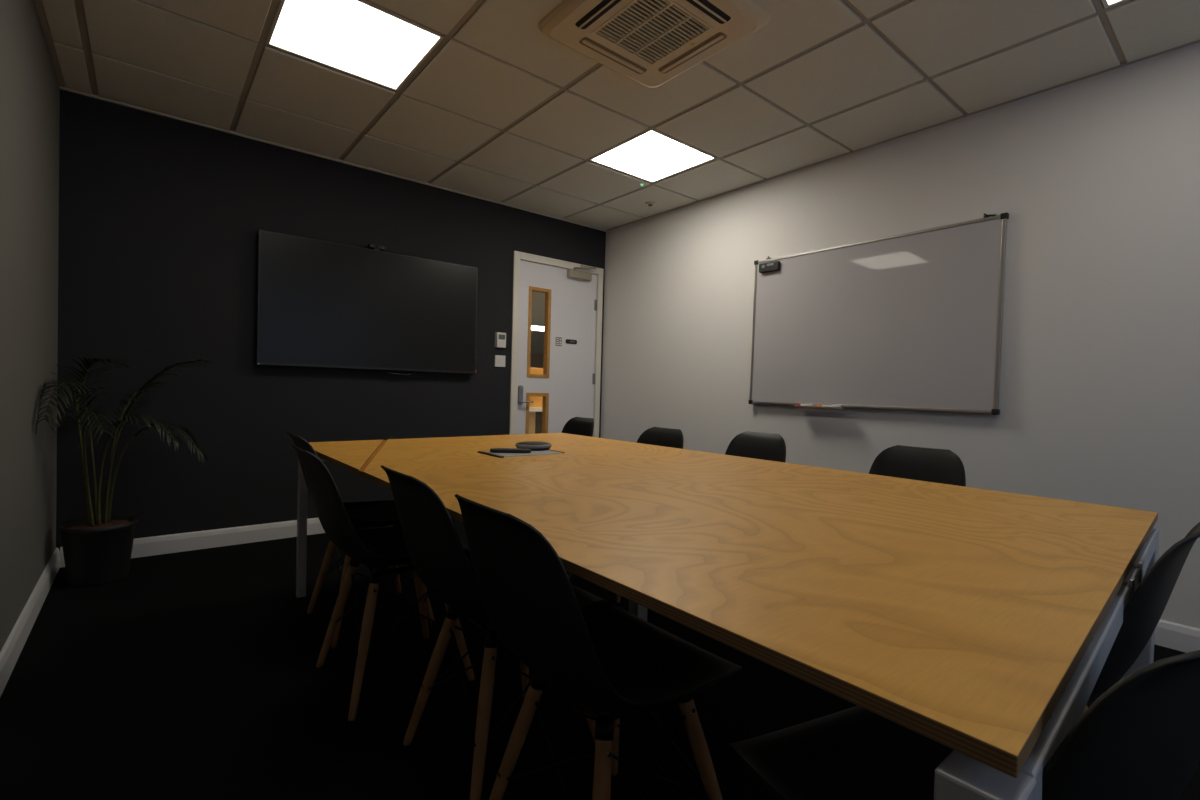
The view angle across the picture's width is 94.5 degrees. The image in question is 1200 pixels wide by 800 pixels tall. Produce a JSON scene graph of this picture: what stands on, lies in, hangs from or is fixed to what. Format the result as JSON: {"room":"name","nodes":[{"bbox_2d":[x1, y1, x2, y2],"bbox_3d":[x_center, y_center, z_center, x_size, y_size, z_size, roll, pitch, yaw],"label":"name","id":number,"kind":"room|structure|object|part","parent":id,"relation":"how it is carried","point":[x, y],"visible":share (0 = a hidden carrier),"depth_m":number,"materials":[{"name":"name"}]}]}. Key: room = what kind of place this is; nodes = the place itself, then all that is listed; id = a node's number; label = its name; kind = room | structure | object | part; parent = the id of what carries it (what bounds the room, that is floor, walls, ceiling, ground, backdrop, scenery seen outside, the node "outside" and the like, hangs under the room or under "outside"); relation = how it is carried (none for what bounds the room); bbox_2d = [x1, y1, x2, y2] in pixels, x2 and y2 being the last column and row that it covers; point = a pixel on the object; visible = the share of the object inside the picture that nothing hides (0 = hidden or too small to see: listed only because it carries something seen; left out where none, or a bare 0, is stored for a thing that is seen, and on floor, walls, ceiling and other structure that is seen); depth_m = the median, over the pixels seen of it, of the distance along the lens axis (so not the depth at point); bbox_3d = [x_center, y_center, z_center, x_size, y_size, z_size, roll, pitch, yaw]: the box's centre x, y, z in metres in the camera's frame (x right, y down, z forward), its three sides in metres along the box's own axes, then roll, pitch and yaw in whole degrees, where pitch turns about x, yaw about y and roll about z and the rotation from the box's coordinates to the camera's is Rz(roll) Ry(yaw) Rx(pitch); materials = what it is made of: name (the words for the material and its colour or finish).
{"room":"meeting room","nodes":[
{"label":"meeting room","id":0,"kind":"room"},
{"bbox_2d":[0,0,59,650],"bbox_3d":[-1.171,-0.358,0.776,0.120,2.631,5.545,1,1,-39],"label":"wall","id":1,"kind":"structure","parent":0,"point":[29,85],"depth_m":2.11,"materials":[{"name":"grey paint"}]},
{"bbox_2d":[0,547,59,696],"bbox_3d":[-1.152,0.905,0.843,0.016,0.105,5.305,1,1,-39],"label":"baseboard","id":2,"kind":"structure","parent":1,"relation":"attached to","point":[15,642],"depth_m":2.10,"materials":[{"name":"white wood"}]},
{"bbox_2d":[34,0,64,87],"bbox_3d":[-1.078,-1.524,0.790,0.022,0.016,5.283,1,1,-39],"label":"trim","id":3,"kind":"structure","parent":1,"relation":"attached to","point":[38,3],"depth_m":2.44,"materials":[{"name":"silver metal"}]},
{"bbox_2d":[56,89,605,550],"bbox_3d":[-1.427,-0.427,4.069,3.650,2.631,0.120,1,1,-39],"label":"wall","id":4,"kind":"structure","parent":0,"point":[161,217],"depth_m":3.31,"materials":[{"name":"black paint"}]},
{"bbox_2d":[60,518,324,567],"bbox_3d":[-1.805,0.833,3.723,2.618,0.105,0.016,1,1,-39],"label":"baseboard","id":5,"kind":"structure","parent":4,"relation":"attached to","point":[189,541],"depth_m":3.31,"materials":[{"name":"white wood"}]},
{"bbox_2d":[59,86,606,231],"bbox_3d":[-1.351,-1.589,3.991,3.650,0.022,0.022,1,1,-39],"label":"trim","id":6,"kind":"structure","parent":4,"relation":"attached to","point":[60,87],"depth_m":3.50,"materials":[{"name":"metal"}]},
{"bbox_2d":[255,229,477,374],"bbox_3d":[-1.535,-0.605,3.849,1.456,0.852,0.071,1,1,-39],"label":"television","id":7,"kind":"object","parent":4,"relation":"attached to","point":[320,303],"visible":1,"depth_m":3.74,"materials":[{"name":"black plastic"}]},
{"bbox_2d":[368,243,384,250],"bbox_3d":[-1.536,-1.048,3.814,0.110,0.036,0.057,1,1,-39],"label":"webcam","id":8,"kind":"object","parent":7,"relation":"on","point":[370,245],"visible":0.93,"depth_m":3.79,"materials":[{"name":"black plastic"}]},
{"bbox_2d":[494,332,505,347],"bbox_3d":[-0.804,-0.484,4.480,0.092,0.124,0.029,1,1,-39],"label":"thermostat","id":9,"kind":"object","parent":4,"relation":"attached to","point":[500,338],"visible":1,"depth_m":4.46,"materials":[{"name":"grey plastic"}]},
{"bbox_2d":[495,355,504,366],"bbox_3d":[-0.808,-0.315,4.492,0.094,0.092,0.014,1,1,-39],"label":"wall plate","id":10,"kind":"object","parent":4,"relation":"attached to","point":[499,359],"visible":1,"depth_m":4.49,"materials":[{"name":"white plastic"}]},
{"bbox_2d":[509,251,602,437],"bbox_3d":[-0.405,-0.160,4.903,0.945,2.120,0.138,1,1,-39],"label":"trim","id":11,"kind":"structure","parent":4,"relation":"attached to","point":[517,256],"depth_m":4.65,"materials":[{"name":"white"}]},
{"bbox_2d":[516,260,596,436],"bbox_3d":[-0.368,-0.132,4.867,0.837,2.051,0.113,1,1,-39],"label":"door","id":12,"kind":"structure","parent":4,"relation":"in","point":[567,381],"depth_m":4.87,"materials":[{"name":"white laminate"}]},
{"bbox_3d":[-0.610,0.015,4.630,0.116,0.024,0.043,1,1,-39],"label":"handle","id":13,"kind":"part","parent":12,"relation":"part of","materials":[{"name":"silver metal"}]},
{"bbox_2d":[556,337,561,345],"bbox_3d":[-0.362,-0.512,4.862,0.064,0.077,0.004,1,1,-39],"label":"notice","id":14,"kind":"object","parent":12,"relation":"attached to","point":[558,339],"visible":1,"depth_m":4.86,"materials":[{"name":"white paper"}]},
{"bbox_2d":[566,339,576,343],"bbox_3d":[-0.255,-0.520,4.946,0.120,0.036,0.009,1,1,-39],"label":"door sign","id":15,"kind":"object","parent":12,"relation":"attached to","point":[569,341],"visible":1,"depth_m":4.94,"materials":[{"name":"black plastic"}]},
{"bbox_2d":[567,265,595,280],"bbox_3d":[-0.163,-1.142,4.942,0.263,0.125,0.093,1,1,-39],"label":"door closer","id":16,"kind":"object","parent":12,"relation":"attached to","point":[571,273],"depth_m":4.94,"materials":[{"name":"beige metal"}]},
{"bbox_3d":[-0.138,-1.177,4.962,0.215,0.055,0.042,1,1,-24],"label":"closer arm","id":17,"kind":"part","parent":16,"relation":"part of","materials":[{"name":"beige metal"}]},
{"bbox_2d":[530,353,543,367],"bbox_3d":[-6.242,-0.807,21.319,15.700,2.481,0.150,1,1,-39],"label":"wall","id":18,"kind":"structure","parent":0,"point":[536,361],"depth_m":24.04,"materials":[{"name":"beige"}]},
{"bbox_2d":[531,291,544,353],"bbox_3d":[-1.208,-1.857,15.173,15.700,0.119,16.865,1,1,-39],"label":"ceiling","id":19,"kind":"structure","parent":0,"point":[538,299],"depth_m":12.17,"materials":[{"name":"tile"}]},
{"bbox_2d":[531,325,543,330],"bbox_3d":[-1.472,-1.764,13.646,1.000,0.024,0.900,1,1,-39],"label":"recessed light","id":20,"kind":"object","parent":19,"relation":"in","point":[533,327],"visible":0.32,"depth_m":13.40,"materials":[{"name":"white"}]},
{"bbox_2d":[0,518,1199,799],"bbox_3d":[0.249,1.023,1.998,3.890,0.100,5.555,1,1,-39],"label":"floor","id":21,"kind":"structure","parent":0,"point":[194,674],"depth_m":1.74,"materials":[{"name":"black carpet"}]},
{"bbox_2d":[35,356,213,586],"bbox_3d":[-2.280,0.339,2.734,0.632,1.105,0.797,1,1,-39],"label":"potted palm","id":22,"kind":"object","parent":21,"relation":"on","point":[97,550],"visible":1,"depth_m":2.67,"materials":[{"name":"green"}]},
{"bbox_2d":[58,515,137,586],"bbox_3d":[-2.473,0.744,2.739,0.292,0.285,0.292,1,1,-39],"label":"pot","id":23,"kind":"object","parent":22,"relation":"attached to","point":[96,552],"depth_m":2.66,"materials":[{"name":"black plastic"}]},
{"bbox_2d":[286,432,434,647],"bbox_3d":[-1.014,0.534,2.339,0.529,0.804,0.432,1,1,-39],"label":"dining chair","id":24,"kind":"object","parent":21,"relation":"on","point":[368,514],"visible":0.3,"depth_m":2.38,"materials":[{"name":"black plastic"}]},
{"bbox_3d":[-1.192,0.734,2.399,0.150,0.392,0.033,2,1,6],"label":"leg","id":25,"kind":"part","parent":24,"relation":"part of","materials":[{"name":"brown wood"}]},
{"bbox_3d":[-0.999,0.743,2.163,0.032,0.392,0.150,2,1,6],"label":"leg","id":26,"kind":"part","parent":24,"relation":"part of","materials":[{"name":"brown wood"}]},
{"bbox_3d":[-0.962,0.736,2.587,0.032,0.392,0.150,2,1,6],"label":"leg","id":27,"kind":"part","parent":24,"relation":"part of","materials":[{"name":"brown wood"}]},
{"bbox_3d":[-0.769,0.746,2.351,0.150,0.392,0.033,2,1,6],"label":"leg","id":28,"kind":"part","parent":24,"relation":"part of","materials":[{"name":"brown wood"}]},
{"bbox_2d":[291,444,474,720],"bbox_3d":[-0.743,0.549,1.889,0.529,0.804,0.432,1,1,-39],"label":"dining chair","id":29,"kind":"object","parent":21,"relation":"on","point":[381,548],"visible":0.65,"depth_m":1.77,"materials":[{"name":"black plastic"}]},
{"bbox_3d":[-0.921,0.749,1.949,0.150,0.392,0.033,2,1,6],"label":"leg","id":30,"kind":"part","parent":29,"relation":"part of","materials":[{"name":"brown wood"}]},
{"bbox_3d":[-0.729,0.759,1.713,0.032,0.392,0.150,2,1,6],"label":"leg","id":31,"kind":"part","parent":29,"relation":"part of","materials":[{"name":"brown wood"}]},
{"bbox_3d":[-0.704,0.551,1.921,0.212,0.035,0.222,1,1,-39],"label":"mounting frame","id":32,"kind":"part","parent":29,"relation":"part of","materials":[{"name":"black metal"}]},
{"bbox_3d":[-0.691,0.752,2.137,0.032,0.392,0.150,2,1,6],"label":"leg","id":33,"kind":"part","parent":29,"relation":"part of","materials":[{"name":"brown wood"}]},
{"bbox_3d":[-0.498,0.762,1.901,0.150,0.392,0.033,2,1,6],"label":"leg","id":34,"kind":"part","parent":29,"relation":"part of","materials":[{"name":"brown wood"}]},
{"bbox_2d":[380,465,607,799],"bbox_3d":[-0.291,0.569,1.478,0.529,0.804,0.432,1,1,-39],"label":"dining chair","id":35,"kind":"object","parent":21,"relation":"on","point":[436,553],"visible":0.58,"depth_m":1.32,"materials":[{"name":"black plastic"}]},
{"bbox_3d":[-0.469,0.769,1.537,0.150,0.392,0.033,2,1,6],"label":"leg","id":36,"kind":"part","parent":35,"relation":"part of","materials":[{"name":"brown wood"}]},
{"bbox_3d":[-0.252,0.571,1.510,0.212,0.035,0.222,1,1,-39],"label":"mounting frame","id":37,"kind":"part","parent":35,"relation":"part of","materials":[{"name":"black metal"}]},
{"bbox_3d":[-0.276,0.779,1.301,0.032,0.392,0.150,2,1,6],"label":"leg","id":38,"kind":"part","parent":35,"relation":"part of","materials":[{"name":"brown wood"}]},
{"bbox_3d":[-0.239,0.772,1.726,0.032,0.392,0.150,2,1,6],"label":"leg","id":39,"kind":"part","parent":35,"relation":"part of","materials":[{"name":"brown wood"}]},
{"bbox_3d":[-0.046,0.781,1.490,0.150,0.392,0.033,2,1,6],"label":"leg","id":40,"kind":"part","parent":35,"relation":"part of","materials":[{"name":"brown wood"}]},
{"bbox_2d":[561,417,593,436],"bbox_3d":[-0.322,0.524,3.808,0.529,0.804,0.432,1,1,-39],"label":"dining chair","id":41,"kind":"object","parent":21,"relation":"on","point":[582,426],"visible":0.23,"depth_m":3.95,"materials":[{"name":"black plastic"}]},
{"bbox_2d":[455,494,741,799],"bbox_3d":[-0.017,0.583,1.136,0.529,0.804,0.432,1,1,-39],"label":"dining chair","id":42,"kind":"object","parent":21,"relation":"on","point":[609,661],"visible":1,"depth_m":1.04,"materials":[{"name":"black plastic"}]},
{"bbox_3d":[-0.196,0.783,1.196,0.150,0.392,0.033,2,1,6],"label":"leg","id":43,"kind":"part","parent":42,"relation":"part of","materials":[{"name":"brown wood"}]},
{"bbox_3d":[0.022,0.585,1.168,0.212,0.035,0.222,1,1,-39],"label":"mounting frame","id":44,"kind":"part","parent":42,"relation":"part of","materials":[{"name":"black metal"}]},
{"bbox_3d":[-0.003,0.793,0.960,0.032,0.392,0.150,2,1,6],"label":"leg","id":45,"kind":"part","parent":42,"relation":"part of","materials":[{"name":"brown wood"}]},
{"bbox_3d":[0.035,0.786,1.384,0.032,0.392,0.150,2,1,6],"label":"leg","id":46,"kind":"part","parent":42,"relation":"part of","materials":[{"name":"brown wood"}]},
{"bbox_3d":[0.228,0.795,1.148,0.150,0.392,0.033,2,1,6],"label":"leg","id":47,"kind":"part","parent":42,"relation":"part of","materials":[{"name":"brown wood"}]},
{"bbox_2d":[568,427,683,602],"bbox_3d":[0.160,0.554,2.918,0.529,0.804,0.432,1,1,-39],"label":"dining chair","id":48,"kind":"object","parent":21,"relation":"on","point":[667,437],"visible":0.12,"depth_m":3.05,"materials":[{"name":"black plastic"}]},
{"bbox_3d":[0.097,0.763,2.678,0.032,0.392,0.150,2,1,6],"label":"leg","id":49,"kind":"part","parent":48,"relation":"part of","materials":[{"name":"brown wood"}]},
{"bbox_2d":[296,433,1158,799],"bbox_3d":[0.032,0.607,2.005,1.526,0.720,2.784,1,1,-39],"label":"conference table","id":50,"kind":"object","parent":21,"relation":"on","point":[982,624],"visible":0.83,"depth_m":0.94,"materials":[{"name":"brown wood"}]},
{"bbox_3d":[-1.375,0.573,2.559,0.036,0.668,0.036,1,1,-39],"label":"leg","id":51,"kind":"part","parent":50,"relation":"part of","materials":[{"name":"silver metal"}]},
{"bbox_2d":[478,449,564,457],"bbox_3d":[-0.334,0.226,2.391,0.323,0.006,0.200,1,1,-39],"label":"paper sheet","id":52,"kind":"object","parent":50,"relation":"on","point":[540,452],"visible":0.79,"depth_m":2.35,"materials":[{"name":"grey paper"}]},
{"bbox_2d":[490,448,530,452],"bbox_3d":[-0.385,0.217,2.388,0.176,0.016,0.060,1,1,-4],"label":"remote control","id":53,"kind":"object","parent":52,"relation":"on","point":[493,450],"visible":1,"depth_m":2.36,"materials":[{"name":"black plastic"}]},
{"bbox_2d":[515,441,551,450],"bbox_3d":[-0.305,0.210,2.543,0.166,0.036,0.166,1,1,-39],"label":"speaker","id":54,"kind":"object","parent":50,"relation":"on","point":[533,445],"visible":0.95,"depth_m":2.49},
{"bbox_2d":[518,441,549,444],"bbox_3d":[-0.305,0.195,2.543,0.148,0.006,0.148,1,1,-39],"label":"speaker grille","id":55,"kind":"object","parent":54,"relation":"attached to","point":[524,442],"depth_m":2.51,"materials":[{"name":"black plastic"}]},
{"bbox_3d":[0.143,0.646,2.029,0.050,0.622,0.050,1,1,-39],"label":"leg","id":56,"kind":"part","parent":50,"relation":"part of","materials":[{"name":"silver metal"}]},
{"bbox_3d":[0.325,0.657,0.487,0.060,0.668,0.060,1,1,-39],"label":"leg","id":57,"kind":"part","parent":50,"relation":"part of","materials":[{"name":"silver metal"}]},
{"bbox_3d":[0.883,0.352,0.953,1.388,0.045,0.028,1,1,-42],"label":"rail","id":58,"kind":"part","parent":50,"relation":"part of","materials":[{"name":"silver metal"}]},
{"bbox_3d":[1.407,0.668,1.454,0.058,0.668,0.058,1,1,-39],"label":"leg","id":59,"kind":"part","parent":50,"relation":"part of","materials":[{"name":"silver metal"}]},
{"bbox_2d":[725,431,785,462],"bbox_3d":[0.640,0.570,2.742,0.529,0.804,0.432,1,1,-39],"label":"dining chair","id":60,"kind":"object","parent":21,"relation":"on","point":[756,445],"visible":0.23,"depth_m":2.87,"materials":[{"name":"black plastic"}]},
{"bbox_2d":[869,445,965,486],"bbox_3d":[1.122,0.595,2.135,0.529,0.804,0.432,1,1,-39],"label":"dining chair","id":61,"kind":"object","parent":21,"relation":"on","point":[943,466],"visible":0.18,"depth_m":2.26,"materials":[{"name":"black plastic"}]},
{"bbox_2d":[729,650,1199,799],"bbox_3d":[0.481,0.604,0.750,0.432,0.804,0.529,1,1,-25],"label":"dining chair","id":62,"kind":"object","parent":21,"relation":"on","point":[1140,739],"visible":0.86,"depth_m":0.58,"materials":[{"name":"black plastic"}]},
{"bbox_2d":[1081,522,1199,715],"bbox_3d":[0.908,0.607,1.185,0.432,0.804,0.529,1,1,-37],"label":"dining chair","id":63,"kind":"object","parent":21,"relation":"on","point":[1145,608],"visible":0.28,"depth_m":0.94,"materials":[{"name":"black plastic"}]},
{"bbox_2d":[41,0,1199,229],"bbox_3d":[0.321,-1.578,1.945,3.650,0.157,5.305,1,1,-39],"label":"ceiling","id":64,"kind":"structure","parent":0,"point":[500,109],"depth_m":2.67,"materials":[{"name":"tile"}]},
{"bbox_2d":[266,0,443,90],"bbox_3d":[-1.062,-1.558,2.391,0.572,0.018,0.572,1,1,-39],"label":"recessed light","id":65,"kind":"object","parent":64,"relation":"in","point":[363,39],"visible":0.91,"depth_m":2.38,"materials":[{"name":"white plastic"}]},
{"bbox_2d":[645,201,655,206],"bbox_3d":[0.395,-1.530,4.342,0.080,0.026,0.080,1,1,-39],"label":"ceiling sensor","id":66,"kind":"object","parent":64,"relation":"attached to","point":[649,203],"visible":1,"depth_m":4.32,"materials":[{"name":"beige plastic"}]},
{"bbox_2d":[589,128,716,182],"bbox_3d":[0.331,-1.542,3.530,0.572,0.018,0.572,1,1,-39],"label":"recessed light","id":67,"kind":"object","parent":64,"relation":"in","point":[652,155],"visible":0.87,"depth_m":3.50,"materials":[{"name":"white plastic"}]},
{"bbox_2d":[539,0,770,87],"bbox_3d":[0.208,-1.488,2.212,0.676,0.040,0.676,1,1,-39],"label":"air conditioner","id":68,"kind":"object","parent":64,"relation":"attached to","point":[650,43],"visible":1,"depth_m":2.22,"materials":[{"name":"beige plastic"}]},
{"bbox_2d":[592,0,713,66],"bbox_3d":[0.208,-1.482,2.212,0.344,0.022,0.344,1,1,-39],"label":"grille","id":69,"kind":"object","parent":68,"relation":"attached to","point":[649,32],"depth_m":2.21,"materials":[{"name":"beige plastic"}]},
{"bbox_2d":[1101,0,1125,7],"bbox_3d":[1.849,-1.466,1.673,0.572,0.018,0.572,1,1,-39],"label":"recessed light","id":70,"kind":"object","parent":64,"relation":"in","point":[1107,3],"visible":1,"depth_m":2.04,"materials":[{"name":"white plastic"}]},
{"bbox_2d":[1107,0,1119,3],"bbox_3d":[1.849,-1.466,1.673,0.548,0.012,0.548,1,1,-39],"label":"diffuser","id":71,"kind":"object","parent":70,"relation":"attached to","point":[1108,1],"depth_m":2.04,"materials":[{"name":"white plastic"}]},
{"bbox_2d":[600,42,1199,628],"bbox_3d":[1.748,-0.325,3.162,0.120,2.631,5.545,1,1,-39],"label":"wall","id":72,"kind":"structure","parent":0,"point":[1096,178],"depth_m":2.69,"materials":[{"name":"white paint"}]},
{"bbox_2d":[748,212,1008,414],"bbox_3d":[1.506,-0.455,3.284,0.082,1.023,1.469,2,1,-39],"label":"whiteboard","id":73,"kind":"object","parent":72,"relation":"attached to","point":[913,320],"visible":0.99,"depth_m":3.15,"materials":[{"name":"white plastic"}]},
{"bbox_2d":[759,261,779,272],"bbox_3d":[1.145,-0.899,3.752,0.029,0.060,0.150,1,1,-39],"label":"eraser","id":74,"kind":"object","parent":73,"relation":"attached to","point":[775,265],"visible":1,"depth_m":3.73,"materials":[{"name":"black plastic"}]},
{"bbox_2d":[794,405,842,408],"bbox_3d":[1.359,0.044,3.424,0.056,0.012,0.320,2,1,-39],"label":"tray","id":75,"kind":"object","parent":73,"relation":"on","point":[814,406],"depth_m":3.40,"materials":[{"name":"silver metal"}]},
{"bbox_2d":[815,404,840,406],"bbox_3d":[1.390,0.038,3.386,0.019,0.019,0.162,1,1,-39],"label":"marker pen","id":76,"kind":"object","parent":73,"relation":"on","point":[815,404],"visible":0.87,"depth_m":3.37,"materials":[{"name":"white plastic"}]},
{"bbox_2d":[607,40,1199,230],"bbox_3d":[1.731,-1.492,3.086,0.022,0.016,5.283,1,1,-39],"label":"trim","id":77,"kind":"structure","parent":72,"relation":"attached to","point":[1196,41],"depth_m":2.89,"materials":[{"name":"silver metal"}]},
{"bbox_2d":[1154,619,1199,652],"bbox_3d":[1.661,0.936,3.142,0.016,0.105,5.305,1,1,-39],"label":"baseboard","id":78,"kind":"structure","parent":72,"relation":"attached to","point":[1175,636],"depth_m":2.27,"materials":[{"name":"white wood"}]},
{"bbox_3d":[-1.277,0.732,15.222,15.700,0.100,16.865,1,1,-39],"label":"floor","id":79,"kind":"structure","parent":0,"visible":0},
{"bbox_2d":[529,368,542,433],"bbox_3d":[-0.802,0.243,6.589,1.800,1.230,0.600,1,1,-39],"label":"cabinet","id":80,"kind":"object","parent":79,"relation":"on","point":[535,408],"depth_m":6.33,"materials":[{"name":"brown wood"}]},
{"bbox_2d":[529,407,541,411],"bbox_3d":[-0.799,0.098,6.586,1.800,0.050,0.600,1,1,-39],"label":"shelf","id":81,"kind":"object","parent":80,"relation":"attached to","point":[531,409],"depth_m":6.26,"materials":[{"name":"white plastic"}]}
]}

